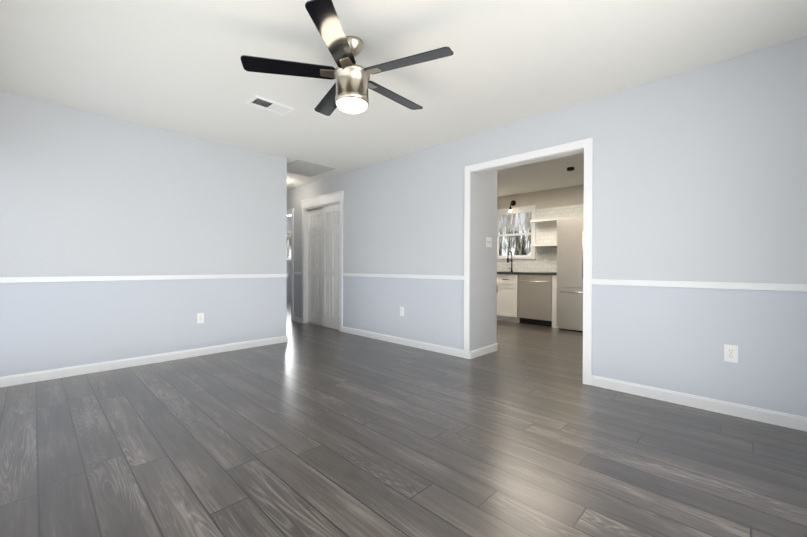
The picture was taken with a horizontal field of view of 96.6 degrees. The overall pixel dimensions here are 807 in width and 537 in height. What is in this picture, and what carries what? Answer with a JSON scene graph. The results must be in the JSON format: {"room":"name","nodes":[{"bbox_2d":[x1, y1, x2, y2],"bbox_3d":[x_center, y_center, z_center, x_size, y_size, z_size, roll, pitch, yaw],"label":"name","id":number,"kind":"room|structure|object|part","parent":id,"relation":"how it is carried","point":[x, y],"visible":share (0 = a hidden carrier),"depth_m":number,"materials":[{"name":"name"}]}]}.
{"room":"empty living room","nodes":[
{"label":"empty living room","id":0,"kind":"room"},
{"bbox_2d":[0,91,286,376],"bbox_3d":[-2.621,-0.242,3.772,0.120,2.440,2.940,0,0,44],"label":"wall","id":1,"kind":"structure","parent":0,"point":[84,193],"depth_m":3.56,"materials":[{"name":"grey paint"}]},
{"bbox_2d":[0,335,287,387],"bbox_3d":[-2.525,0.936,3.784,0.013,0.085,2.790,0,0,44],"label":"baseboard","id":2,"kind":"structure","parent":1,"relation":"attached to","point":[18,379],"depth_m":3.56,"materials":[{"name":"white wood"}]},
{"bbox_2d":[197,313,203,323],"bbox_3d":[-2.278,0.558,4.039,0.009,0.115,0.070,0,0,44],"label":"outlet","id":3,"kind":"object","parent":1,"relation":"attached to","point":[200,317],"visible":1,"depth_m":4.04,"materials":[{"name":"white plastic"}]},
{"bbox_2d":[287,217,290,300],"bbox_3d":[-3.536,-0.278,10.458,0.120,2.440,3.180,0,0,44],"label":"wall","id":4,"kind":"structure","parent":0,"point":[289,267],"depth_m":10.55,"materials":[{"name":"grey paint"}]},
{"bbox_2d":[287,231,290,262],"bbox_3d":[-3.464,-0.633,10.487,0.098,0.950,0.920,0,0,44],"label":"window","id":5,"kind":"structure","parent":4,"relation":"in","point":[288,233],"depth_m":10.57,"materials":[{"name":"white"}]},
{"bbox_2d":[0,300,806,536],"bbox_3d":[-1.089,1.026,5.360,10.750,0.100,7.350,0,0,44],"label":"floor","id":6,"kind":"structure","parent":0,"point":[307,430],"depth_m":1.96,"materials":[{"name":"grey wood"}]},
{"bbox_2d":[497,275,516,322],"bbox_3d":[1.937,0.541,6.956,0.860,0.875,0.599,0,0,44],"label":"base cabinet","id":7,"kind":"object","parent":6,"relation":"on","point":[506,284],"depth_m":6.60,"materials":[{"name":"white wood"}]},
{"bbox_2d":[517,275,556,326],"bbox_3d":[2.465,0.546,6.431,0.600,0.873,0.580,0,0,44],"label":"base cabinet","id":8,"kind":"object","parent":6,"relation":"on","point":[542,284],"depth_m":6.20,"materials":[{"name":"white metal"}]},
{"bbox_2d":[497,271,556,274],"bbox_3d":[2.047,0.086,6.836,2.037,0.035,0.618,0,0,44],"label":"countertop","id":9,"kind":"structure","parent":8,"relation":"on","point":[498,272],"depth_m":6.49,"materials":[{"name":"black stone"}]},
{"bbox_2d":[507,251,512,271],"bbox_3d":[2.056,-0.140,7.019,0.100,0.415,0.200,0,0,44],"label":"faucet","id":10,"kind":"object","parent":9,"relation":"on","point":[508,258],"depth_m":7.03,"materials":[{"name":"black metal"}]},
{"bbox_2d":[518,274,551,326],"bbox_3d":[2.447,0.546,6.412,0.600,0.873,0.631,0,0,44],"label":"dishwasher","id":11,"kind":"object","parent":8,"relation":"in","point":[534,290],"depth_m":6.22,"materials":[{"name":"silver metal"}]},
{"bbox_2d":[553,215,583,331],"bbox_3d":[3.042,0.101,5.737,0.900,1.775,0.750,0,0,44],"label":"refrigerator","id":12,"kind":"object","parent":6,"relation":"on","point":[568,313],"depth_m":5.64,"materials":[{"name":"white metal"}]},
{"bbox_2d":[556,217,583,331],"bbox_3d":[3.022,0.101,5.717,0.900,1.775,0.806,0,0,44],"label":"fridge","id":13,"kind":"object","parent":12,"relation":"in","point":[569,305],"depth_m":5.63,"materials":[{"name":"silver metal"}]},
{"bbox_2d":[0,0,806,217],"bbox_3d":[-1.080,-1.514,5.347,10.750,0.100,7.350,0,0,44],"label":"ceiling","id":14,"kind":"structure","parent":0,"point":[174,65],"depth_m":2.49,"materials":[{"name":"white paint"}]},
{"bbox_2d":[245,95,294,115],"bbox_3d":[-1.191,-1.448,3.217,0.220,0.017,0.370,0,0,44],"label":"ceiling vent","id":15,"kind":"object","parent":14,"relation":"in","point":[268,105],"visible":1,"depth_m":3.20,"materials":[{"name":"white metal"}]},
{"bbox_2d":[287,160,334,176],"bbox_3d":[-1.448,-1.460,5.292,0.680,0.013,0.600,0,0,44],"label":"ceiling vent","id":16,"kind":"object","parent":14,"relation":"in","point":[304,168],"visible":0.88,"depth_m":5.24,"materials":[{"name":"grey metal"}]},
{"bbox_2d":[241,0,453,115],"bbox_3d":[-0.302,-1.230,2.344,1.280,0.434,1.233,0,0,44],"label":"ceiling fan","id":17,"kind":"object","parent":14,"relation":"hanging from","point":[347,92],"visible":1,"depth_m":2.21,"materials":[{"name":"silver metal"}]},
{"bbox_3d":[-0.329,-1.249,2.308,0.228,0.394,0.228,0,0,44],"label":"motor","id":18,"kind":"part","parent":17,"relation":"part of","materials":[{"name":"silver metal"}]},
{"bbox_2d":[476,170,496,348],"bbox_3d":[0.928,-0.232,4.220,0.120,2.440,0.451,0,0,44],"label":"wall","id":19,"kind":"structure","parent":0,"point":[486,291],"depth_m":4.17,"materials":[{"name":"grey paint"}]},
{"bbox_2d":[470,343,497,358],"bbox_3d":[0.935,0.946,4.142,0.013,0.085,0.584,0,0,44],"label":"baseboard","id":20,"kind":"structure","parent":19,"relation":"attached to","point":[475,353],"depth_m":4.11,"materials":[{"name":"white wood"}]},
{"bbox_2d":[486,237,491,246],"bbox_3d":[1.002,-0.306,4.198,0.017,0.115,0.118,0,0,44],"label":"light switch","id":21,"kind":"object","parent":19,"relation":"attached to","point":[488,241],"visible":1,"depth_m":4.19,"materials":[{"name":"white plastic"}]},
{"bbox_2d":[497,184,583,208],"bbox_3d":[2.883,-0.236,6.539,3.890,2.440,0.120,0,0,44],"label":"wall","id":22,"kind":"structure","parent":0,"point":[563,196],"depth_m":6.65,"materials":[{"name":"beige paint"}]},
{"bbox_2d":[509,200,515,211],"bbox_3d":[2.127,-1.225,7.079,0.110,0.254,0.157,0,0,44],"label":"sconce","id":23,"kind":"object","parent":22,"relation":"attached to","point":[513,202],"depth_m":7.10,"materials":[{"name":"brown metal"}]},
{"bbox_2d":[287,36,806,416],"bbox_3d":[-0.873,-0.245,5.571,10.750,2.440,0.120,0,0,44],"label":"wall","id":24,"kind":"structure","parent":0,"point":[700,174],"depth_m":2.73,"materials":[{"name":"grey paint"}]},
{"bbox_2d":[293,317,301,322],"bbox_3d":[-1.906,0.925,6.484,0.310,0.085,0.013,0,0,44],"label":"baseboard","id":25,"kind":"structure","parent":24,"relation":"attached to","point":[296,319],"depth_m":6.48,"materials":[{"name":"white wood"}]},
{"bbox_2d":[306,203,339,330],"bbox_3d":[-1.319,-0.028,6.005,1.058,2.000,0.090,0,0,44],"label":"door track","id":26,"kind":"object","parent":24,"relation":"attached to","point":[312,323],"visible":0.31,"depth_m":6.09,"materials":[{"name":"silver metal"}]},
{"bbox_2d":[308,208,321,324],"bbox_3d":[-1.487,-0.031,6.197,0.547,1.978,0.034,0,0,44],"label":"closet door","id":27,"kind":"structure","parent":26,"relation":"attached to","point":[315,266],"depth_m":6.21,"materials":[{"name":"white wood"}]},
{"bbox_2d":[322,204,339,329],"bbox_3d":[-1.150,-0.028,5.811,0.547,1.978,0.034,0,0,44],"label":"closet door","id":28,"kind":"structure","parent":26,"relation":"attached to","point":[331,266],"depth_m":5.80,"materials":[{"name":"white wood"}]},
{"bbox_2d":[400,307,403,315],"bbox_3d":[-0.021,0.553,4.655,0.070,0.115,0.009,0,0,44],"label":"outlet","id":29,"kind":"object","parent":24,"relation":"attached to","point":[401,311],"visible":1,"depth_m":4.65,"materials":[{"name":"white plastic"}]},
{"bbox_2d":[342,326,463,357],"bbox_3d":[-0.134,0.940,4.762,2.251,0.085,0.013,0,0,44],"label":"baseboard","id":30,"kind":"structure","parent":24,"relation":"attached to","point":[408,342],"depth_m":4.57,"materials":[{"name":"white wood"}]},
{"bbox_2d":[287,137,592,384],"bbox_3d":[-0.492,-0.106,5.190,5.970,2.170,0.172,0,0,44],"label":"door frame","id":31,"kind":"structure","parent":24,"relation":"attached to","point":[585,146],"depth_m":3.73,"materials":[{"name":"white wood"}]},
{"bbox_2d":[591,375,806,431],"bbox_3d":[2.215,0.959,2.481,1.700,0.085,0.013,0,0,44],"label":"baseboard","id":32,"kind":"structure","parent":24,"relation":"attached to","point":[792,421],"depth_m":2.54,"materials":[{"name":"white wood"}]},
{"bbox_2d":[724,344,737,362],"bbox_3d":[2.239,0.582,2.460,0.070,0.115,0.009,0,0,44],"label":"outlet","id":33,"kind":"object","parent":24,"relation":"attached to","point":[730,353],"visible":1,"depth_m":2.46,"materials":[{"name":"white plastic"}]},
{"bbox_3d":[-0.331,-0.226,2.229,5.315,2.440,3.919,0,0,44],"label":"wall","id":34,"kind":"structure","parent":0,"visible":0},
{"bbox_2d":[0,274,287,282],"bbox_3d":[-2.519,0.094,3.777,0.022,0.045,2.790,0,0,44],"label":"trim","id":35,"kind":"structure","parent":34,"relation":"attached to","point":[149,277],"depth_m":3.55,"materials":[{"name":"white wood"}]},
{"bbox_2d":[342,273,463,279],"bbox_3d":[-0.134,0.098,4.755,2.251,0.045,0.022,0,0,44],"label":"trim","id":36,"kind":"structure","parent":34,"relation":"attached to","point":[343,274],"depth_m":4.58,"materials":[{"name":"white wood"}]},
{"bbox_2d":[591,279,806,291],"bbox_3d":[2.214,0.117,2.474,1.700,0.045,0.022,0,0,44],"label":"trim","id":37,"kind":"structure","parent":34,"relation":"attached to","point":[754,286],"depth_m":2.54,"materials":[{"name":"white wood"}]},
{"label":"outside","id":38,"kind":"structure","parent":0,"visible":0},
{"bbox_2d":[287,234,290,259],"bbox_3d":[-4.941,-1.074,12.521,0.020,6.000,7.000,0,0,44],"label":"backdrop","id":39,"kind":"structure","parent":38,"point":[288,249],"depth_m":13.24,"materials":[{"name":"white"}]},
{"bbox_2d":[499,213,530,255],"bbox_3d":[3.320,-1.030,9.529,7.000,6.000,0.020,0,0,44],"label":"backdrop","id":40,"kind":"structure","parent":38,"point":[518,245],"depth_m":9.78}
]}

